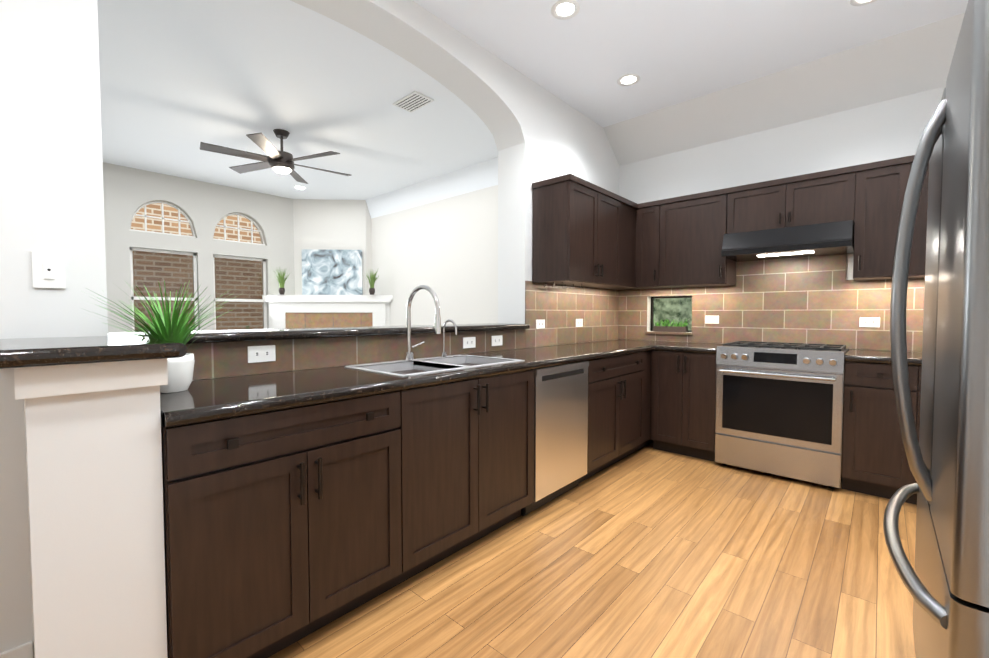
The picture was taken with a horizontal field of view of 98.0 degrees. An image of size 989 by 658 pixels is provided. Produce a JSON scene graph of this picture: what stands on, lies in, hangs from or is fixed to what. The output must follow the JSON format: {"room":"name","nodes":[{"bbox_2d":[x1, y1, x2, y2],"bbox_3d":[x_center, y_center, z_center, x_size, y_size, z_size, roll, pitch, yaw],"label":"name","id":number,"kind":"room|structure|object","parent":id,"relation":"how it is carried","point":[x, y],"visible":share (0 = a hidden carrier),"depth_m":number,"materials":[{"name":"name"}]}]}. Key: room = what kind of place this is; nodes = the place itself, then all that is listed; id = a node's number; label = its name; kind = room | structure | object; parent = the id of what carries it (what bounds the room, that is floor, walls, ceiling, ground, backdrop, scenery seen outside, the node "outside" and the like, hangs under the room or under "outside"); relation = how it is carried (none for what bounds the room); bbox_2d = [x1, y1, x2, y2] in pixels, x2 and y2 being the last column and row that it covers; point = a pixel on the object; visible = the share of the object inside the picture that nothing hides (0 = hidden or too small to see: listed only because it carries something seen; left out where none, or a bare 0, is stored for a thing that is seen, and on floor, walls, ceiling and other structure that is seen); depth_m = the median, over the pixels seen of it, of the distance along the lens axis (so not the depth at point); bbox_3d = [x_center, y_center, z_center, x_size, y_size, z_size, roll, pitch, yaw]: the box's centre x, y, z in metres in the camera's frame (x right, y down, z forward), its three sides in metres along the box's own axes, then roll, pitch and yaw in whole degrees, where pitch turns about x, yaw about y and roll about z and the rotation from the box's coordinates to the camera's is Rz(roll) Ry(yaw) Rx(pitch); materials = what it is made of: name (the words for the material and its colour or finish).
{"room":"kitchen","nodes":[
{"label":"kitchen","id":0,"kind":"room"},
{"bbox_2d":[103,162,294,332],"bbox_3d":[-5.045,-0.494,4.974,0.200,3.000,5.300,2,3,42],"label":"wall","id":1,"kind":"structure","parent":0,"point":[205,207],"depth_m":5.87,"materials":[{"name":"grey paint"}]},
{"bbox_2d":[129,201,266,331],"bbox_3d":[-4.069,-0.729,6.026,0.230,1.932,1.624,2,3,42],"label":"window frames","id":2,"kind":"structure","parent":1,"relation":"in","point":[241,280],"depth_m":5.95,"materials":[{"name":"white wood"}]},
{"bbox_2d":[0,0,619,657],"bbox_3d":[-0.949,-0.396,2.231,0.280,3.000,6.710,2,3,42],"label":"wall","id":3,"kind":"structure","parent":0,"point":[50,158],"depth_m":1.48,"materials":[{"name":"white paint"}]},
{"bbox_2d":[0,641,32,657],"bbox_3d":[-2.307,1.116,0.559,0.014,0.100,2.327,2,3,42],"label":"baseboard","id":4,"kind":"structure","parent":3,"relation":"attached to","point":[25,650],"depth_m":1.39,"materials":[{"name":"white wood"}]},
{"bbox_2d":[32,251,65,288],"bbox_3d":[-1.483,-0.197,1.430,0.010,0.120,0.075,2,3,42],"label":"light switch","id":5,"kind":"object","parent":3,"relation":"attached to","point":[48,269],"visible":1,"depth_m":1.43,"materials":[{"name":"white plastic"}]},
{"bbox_2d":[0,323,529,368],"bbox_3d":[-0.554,0.020,2.228,0.980,0.040,2.722,2,3,42],"label":"bar countertop","id":6,"kind":"structure","parent":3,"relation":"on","point":[50,351],"depth_m":1.23,"materials":[{"name":"black stone"}]},
{"bbox_2d":[186,329,525,379],"bbox_3d":[-0.559,0.106,2.465,0.010,0.148,2.387,2,3,42],"label":"backsplash","id":7,"kind":"structure","parent":3,"relation":"attached to","point":[221,359],"depth_m":2.17,"materials":[{"name":"tile"}]},
{"bbox_2d":[248,345,275,362],"bbox_3d":[-1.040,0.111,1.920,0.007,0.072,0.114,2,3,42],"label":"electrical outlet","id":8,"kind":"object","parent":7,"relation":"attached to","point":[266,353],"visible":1,"depth_m":1.92,"materials":[{"name":"white plastic"}]},
{"bbox_2d":[463,337,475,347],"bbox_3d":[-0.169,0.091,2.885,0.007,0.072,0.114,2,3,42],"label":"electrical outlet","id":9,"kind":"object","parent":7,"relation":"attached to","point":[469,342],"visible":1,"depth_m":2.88,"materials":[{"name":"white plastic"}]},
{"bbox_2d":[491,335,501,345],"bbox_3d":[0.019,0.084,3.093,0.007,0.072,0.114,2,3,42],"label":"electrical outlet","id":10,"kind":"object","parent":7,"relation":"attached to","point":[496,340],"visible":1,"depth_m":3.08,"materials":[{"name":"white plastic"}]},
{"bbox_2d":[532,174,603,286],"bbox_3d":[0.582,-0.754,3.437,0.338,0.771,0.469,2,3,42],"label":"upper cabinet","id":11,"kind":"object","parent":3,"relation":"attached to","point":[587,234],"depth_m":3.29,"materials":[{"name":"brown wood"}]},
{"bbox_2d":[525,281,618,347],"bbox_3d":[0.770,-0.135,3.931,0.010,0.524,1.579,2,3,42],"label":"backsplash","id":12,"kind":"structure","parent":3,"relation":"attached to","point":[560,311],"depth_m":3.80,"materials":[{"name":"tile"}]},
{"bbox_2d":[536,319,544,328],"bbox_3d":[0.374,-0.041,3.482,0.007,0.072,0.114,2,3,42],"label":"electrical outlet","id":13,"kind":"object","parent":12,"relation":"attached to","point":[540,324],"visible":1,"depth_m":3.48,"materials":[{"name":"white plastic"}]},
{"bbox_2d":[576,319,582,326],"bbox_3d":[0.776,-0.057,3.928,0.007,0.072,0.114,2,3,42],"label":"electrical outlet","id":14,"kind":"object","parent":12,"relation":"attached to","point":[579,322],"visible":1,"depth_m":3.93,"materials":[{"name":"white plastic"}]},
{"bbox_2d":[604,189,619,286],"bbox_3d":[0.825,-0.764,3.706,0.338,0.771,0.465,2,3,42],"label":"upper cabinet","id":15,"kind":"object","parent":3,"relation":"attached to","point":[611,200],"depth_m":3.66,"materials":[{"name":"brown wood"}]},
{"bbox_2d":[589,196,643,289],"bbox_3d":[1.206,-0.778,4.091,0.389,0.771,0.718,2,3,42],"label":"upper cabinet","id":16,"kind":"object","parent":3,"relation":"attached to","point":[631,213],"depth_m":3.97,"materials":[{"name":"brown wood"}]},
{"bbox_2d":[293,199,372,294],"bbox_3d":[-2.672,-0.568,7.007,1.000,3.000,0.900,2,3,42],"label":"wall","id":17,"kind":"structure","parent":0,"point":[321,224],"depth_m":6.87,"materials":[{"name":"white paint"}]},
{"bbox_2d":[302,249,362,294],"bbox_3d":[-2.586,-0.898,6.851,0.940,0.728,0.025,0,2,-3],"label":"framed picture","id":18,"kind":"object","parent":17,"relation":"attached to","point":[331,272],"visible":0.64,"depth_m":6.84},
{"bbox_2d":[369,185,497,325],"bbox_3d":[-0.894,-0.536,6.112,4.840,3.000,0.150,2,3,42],"label":"wall","id":19,"kind":"structure","parent":0,"point":[446,250],"depth_m":5.82,"materials":[{"name":"white paint"}]},
{"bbox_2d":[366,157,497,218],"bbox_3d":[-0.607,-1.879,5.635,3.840,0.280,0.100,2,3,42],"label":"cove","id":20,"kind":"object","parent":19,"relation":"attached to","point":[478,176],"visible":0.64,"depth_m":5.77,"materials":[{"name":"white paint"}]},
{"bbox_2d":[97,0,967,199],"bbox_3d":[-1.597,-1.962,2.659,8.550,0.100,7.160,2,3,42],"label":"ceiling","id":21,"kind":"structure","parent":0,"point":[180,80],"depth_m":3.20,"materials":[{"name":"white paint"}]},
{"bbox_2d":[200,129,350,183],"bbox_3d":[-2.131,-1.774,4.306,1.320,0.395,1.361,2,3,42],"label":"ceiling fan","id":22,"kind":"object","parent":21,"relation":"hanging from","point":[281,161],"visible":1,"depth_m":4.21,"materials":[{"name":"brown metal"}]},
{"bbox_2d":[392,91,433,112],"bbox_3d":[-0.697,-1.942,3.680,0.320,0.014,0.200,2,3,42],"label":"ceiling vent","id":23,"kind":"object","parent":21,"relation":"in","point":[413,101],"visible":0.98,"depth_m":3.66,"materials":[{"name":"white metal"}]},
{"bbox_2d":[551,0,579,19],"bbox_3d":[0.422,-1.905,2.563,0.170,0.006,0.170,2,3,42],"label":"recessed light","id":24,"kind":"object","parent":21,"relation":"in","point":[564,9],"visible":1,"depth_m":2.56,"materials":[{"name":"white plastic"}]},
{"bbox_2d":[617,74,639,85],"bbox_3d":[1.041,-1.933,3.338,0.170,0.006,0.170,2,3,42],"label":"recessed light","id":25,"kind":"object","parent":21,"relation":"in","point":[628,79],"visible":1,"depth_m":3.34,"materials":[{"name":"white plastic"}]},
{"bbox_2d":[850,0,876,5],"bbox_3d":[2.135,-1.901,2.446,0.170,0.006,0.170,2,3,42],"label":"recessed light","id":26,"kind":"object","parent":21,"relation":"in","point":[858,2],"visible":1,"depth_m":2.50,"materials":[{"name":"white plastic"}]},
{"bbox_2d":[268,442,916,657],"bbox_3d":[0.237,1.186,1.117,3.610,0.080,7.160,2,3,42],"label":"floor","id":27,"kind":"structure","parent":0,"point":[648,551],"depth_m":1.89,"materials":[{"name":"brown wood"}]},
{"bbox_2d":[14,358,167,657],"bbox_3d":[-1.220,0.606,1.299,0.615,1.065,0.280,2,3,42],"label":"wall post","id":28,"kind":"object","parent":27,"relation":"on","point":[95,486],"visible":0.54,"depth_m":1.09,"materials":[{"name":"white paint"}]},
{"bbox_2d":[161,389,419,657],"bbox_3d":[-0.846,0.689,1.703,0.608,0.870,0.835,2,3,42],"label":"base cabinet","id":29,"kind":"object","parent":27,"relation":"on","point":[298,505],"depth_m":1.43,"materials":[{"name":"black wood"}]},
{"bbox_2d":[160,339,674,432],"bbox_3d":[0.207,0.190,2.843,0.623,0.045,3.963,2,3,42],"label":"countertop","id":30,"kind":"structure","parent":29,"relation":"on","point":[206,401],"depth_m":1.68,"materials":[{"name":"black stone"}]},
{"bbox_2d":[68,281,240,392],"bbox_3d":[-1.139,0.020,1.491,0.483,0.391,0.516,2,3,42],"label":"potted plant","id":31,"kind":"object","parent":30,"relation":"on","point":[180,370],"visible":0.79,"depth_m":1.46,"materials":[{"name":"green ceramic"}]},
{"bbox_2d":[400,285,443,360],"bbox_3d":[-0.368,-0.030,2.371,0.294,0.421,0.127,2,3,42],"label":"faucet","id":32,"kind":"object","parent":30,"relation":"on","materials":[{"name":"silver metal"}]},
{"bbox_2d":[344,353,527,376],"bbox_3d":[-0.301,0.280,2.318,0.514,0.195,0.844,2,3,42],"label":"sink","id":33,"kind":"object","parent":30,"relation":"in","point":[463,361],"depth_m":2.37,"materials":[{"name":"silver metal"}]},
{"bbox_2d":[440,319,456,356],"bbox_3d":[-0.273,0.057,2.588,0.134,0.231,0.036,2,3,42],"label":"faucet","id":34,"kind":"object","parent":30,"relation":"on","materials":[{"name":"silver metal"}]},
{"bbox_2d":[416,369,533,571],"bbox_3d":[-0.323,0.668,2.284,0.608,0.870,0.965,2,3,42],"label":"base cabinet","id":35,"kind":"object","parent":27,"relation":"on","point":[477,437],"depth_m":2.07,"materials":[{"name":"black wood"}]},
{"bbox_2d":[521,361,588,515],"bbox_3d":[0.210,0.649,2.853,0.600,0.868,0.584,2,3,42],"label":"dishwasher","id":36,"kind":"object","parent":27,"relation":"on","point":[560,426],"visible":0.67,"depth_m":2.62,"materials":[{"name":"silver metal"}]},
{"bbox_2d":[556,353,647,483],"bbox_3d":[0.710,0.626,3.428,0.608,0.870,0.928,2,3,42],"label":"base cabinet","id":37,"kind":"object","parent":27,"relation":"on","point":[617,386],"depth_m":3.19,"materials":[{"name":"black wood"}]},
{"bbox_2d":[648,349,653,443],"bbox_3d":[1.256,0.605,4.032,0.608,0.870,0.814,2,3,42],"label":"base cabinet","id":38,"kind":"object","parent":27,"relation":"on","point":[649,354],"depth_m":3.69,"materials":[{"name":"black wood"}]},
{"bbox_2d":[650,350,716,461],"bbox_3d":[1.729,0.616,3.737,0.524,0.870,0.618,2,3,42],"label":"base cabinet","id":39,"kind":"object","parent":27,"relation":"on","point":[683,407],"depth_m":3.50,"materials":[{"name":"black wood"}]},
{"bbox_2d":[654,342,722,353],"bbox_3d":[1.737,0.158,3.703,0.489,0.044,0.633,2,3,42],"label":"countertop","id":40,"kind":"structure","parent":39,"relation":"on","point":[677,347],"depth_m":3.52,"materials":[{"name":"black stone"}]},
{"bbox_2d":[715,341,848,488],"bbox_3d":[2.180,0.594,3.273,0.760,0.948,0.697,2,3,42],"label":"range","id":41,"kind":"object","parent":27,"relation":"on","point":[779,408],"visible":1,"depth_m":3.03,"materials":[{"name":"silver metal"}]},
{"bbox_2d":[841,358,921,504],"bbox_3d":[2.642,0.646,2.914,0.402,0.870,0.618,2,3,42],"label":"base cabinet","id":42,"kind":"object","parent":27,"relation":"on","point":[874,458],"depth_m":2.72,"materials":[{"name":"black wood"}]},
{"bbox_2d":[846,350,921,361],"bbox_3d":[2.749,0.191,2.804,0.686,0.044,0.614,2,3,42],"label":"countertop","id":43,"kind":"structure","parent":42,"relation":"on","point":[858,355],"depth_m":2.76,"materials":[{"name":"black stone"}]},
{"bbox_2d":[883,0,988,657],"bbox_3d":[1.437,0.262,0.917,0.886,1.780,1.000,2,3,42],"label":"refrigerator","id":44,"kind":"object","parent":27,"relation":"on","point":[945,581],"visible":1,"depth_m":0.87,"materials":[{"name":"silver metal"}]},
{"bbox_2d":[619,86,945,351],"bbox_3d":[2.429,-0.445,3.601,3.460,3.000,0.150,2,3,42],"label":"wall","id":45,"kind":"structure","parent":0,"point":[885,130],"depth_m":3.48,"materials":[{"name":"white paint"}]},
{"bbox_2d":[644,199,675,288],"bbox_3d":[1.531,-0.777,4.054,0.285,0.771,0.338,2,3,42],"label":"upper cabinet","id":46,"kind":"object","parent":45,"relation":"attached to","point":[655,212],"depth_m":3.89,"materials":[{"name":"brown wood"}]},
{"bbox_2d":[645,296,692,334],"bbox_3d":[1.733,-0.136,4.215,0.446,0.372,0.184,2,3,42],"label":"window","id":47,"kind":"structure","parent":45,"relation":"in","point":[673,329],"depth_m":4.20,"materials":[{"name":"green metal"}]},
{"bbox_2d":[664,188,736,287],"bbox_3d":[1.784,-0.768,3.826,0.595,0.771,0.338,2,3,42],"label":"upper cabinet","id":48,"kind":"object","parent":45,"relation":"attached to","point":[697,223],"depth_m":3.66,"materials":[{"name":"brown wood"}]},
{"bbox_2d":[728,176,795,233],"bbox_3d":[2.171,-0.951,3.471,0.447,0.381,0.338,2,3,42],"label":"upper cabinet","id":49,"kind":"object","parent":45,"relation":"attached to","point":[771,204],"depth_m":3.33,"materials":[{"name":"brown wood"}]},
{"bbox_2d":[618,254,924,351],"bbox_3d":[2.297,-0.319,3.616,2.670,0.914,0.010,2,3,42],"label":"backsplash","id":50,"kind":"structure","parent":45,"relation":"attached to","point":[816,300],"depth_m":3.50,"materials":[{"name":"tile"}]},
{"bbox_2d":[705,316,718,323],"bbox_3d":[1.976,-0.086,3.904,0.114,0.072,0.007,2,3,42],"label":"electrical outlet","id":51,"kind":"object","parent":50,"relation":"attached to","point":[712,319],"visible":1,"depth_m":3.90,"materials":[{"name":"white plastic"}]},
{"bbox_2d":[859,317,879,326],"bbox_3d":[2.778,-0.050,3.181,0.114,0.072,0.007,2,3,42],"label":"electrical outlet","id":52,"kind":"object","parent":50,"relation":"attached to","point":[869,321],"visible":1,"depth_m":3.18,"materials":[{"name":"white plastic"}]},
{"bbox_2d":[796,165,859,225],"bbox_3d":[2.433,-0.942,3.234,0.447,0.381,0.338,2,3,42],"label":"upper cabinet","id":53,"kind":"object","parent":45,"relation":"attached to","point":[828,196],"depth_m":3.06,"materials":[{"name":"brown wood"}]},
{"bbox_2d":[721,220,853,261],"bbox_3d":[2.247,-0.657,3.303,0.790,0.184,0.500,2,3,42],"label":"hood vent","id":54,"kind":"object","parent":53,"relation":"attached to","point":[827,239],"visible":0.91,"depth_m":3.14,"materials":[{"name":"black metal"}]},
{"bbox_2d":[853,155,923,280],"bbox_3d":[2.719,-0.738,2.983,0.325,0.771,0.338,2,3,42],"label":"upper cabinet","id":55,"kind":"object","parent":45,"relation":"attached to","point":[883,184],"depth_m":2.88,"materials":[{"name":"brown wood"}]},
{"bbox_2d":[920,163,928,277],"bbox_3d":[2.936,-0.731,2.787,0.470,0.771,0.338,2,3,42],"label":"upper cabinet","id":56,"kind":"object","parent":45,"relation":"attached to","point":[926,178],"depth_m":2.74,"materials":[{"name":"brown wood"}]},
{"bbox_2d":[603,13,964,165],"bbox_3d":[2.306,-1.796,3.319,3.030,0.280,0.360,2,3,42],"label":"sloped ceiling","id":57,"kind":"structure","parent":0,"point":[912,61],"depth_m":3.28,"materials":[{"name":"white paint"}]},
{"bbox_3d":[-2.937,1.082,3.978,4.940,0.080,7.160,2,3,42],"label":"floor","id":58,"kind":"structure","parent":0,"visible":0},
{"bbox_2d":[262,295,392,328],"bbox_3d":[-2.542,0.213,6.589,1.381,1.470,1.381,2,3,42],"label":"fireplace mantel","id":59,"kind":"object","parent":58,"relation":"on","point":[304,311],"visible":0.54,"depth_m":6.60,"materials":[{"name":"white painted wood"},{"name":"tan tile"}]},
{"bbox_2d":[274,268,291,294],"bbox_3d":[-3.203,-0.729,6.487,0.339,0.418,0.306,2,3,42],"label":"potted plant","id":60,"kind":"object","parent":59,"relation":"on","point":[281,279],"visible":1,"depth_m":6.46,"materials":[{"name":"green plant"}]},
{"bbox_2d":[365,268,378,294],"bbox_3d":[-1.861,-0.729,6.561,0.287,0.412,0.299,2,3,42],"label":"potted plant","id":61,"kind":"object","parent":59,"relation":"on","point":[372,278],"visible":1,"depth_m":6.53,"materials":[{"name":"green plant"}]},
{"label":"outside","id":62,"kind":"structure","parent":0,"visible":0},
{"bbox_2d":[131,203,261,243],"bbox_3d":[-4.668,-0.653,6.582,0.001,3.200,3.400,2,3,42],"label":"brick","id":63,"kind":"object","parent":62,"point":[155,224],"depth_m":6.45,"materials":[{"name":"brown"}]},
{"bbox_2d":[653,298,691,329],"bbox_3d":[1.993,0.120,4.587,1.400,1.800,0.001,2,3,42],"label":"foliage","id":64,"kind":"object","parent":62,"point":[679,314],"depth_m":4.63,"materials":[{"name":"green plant"}]}
]}

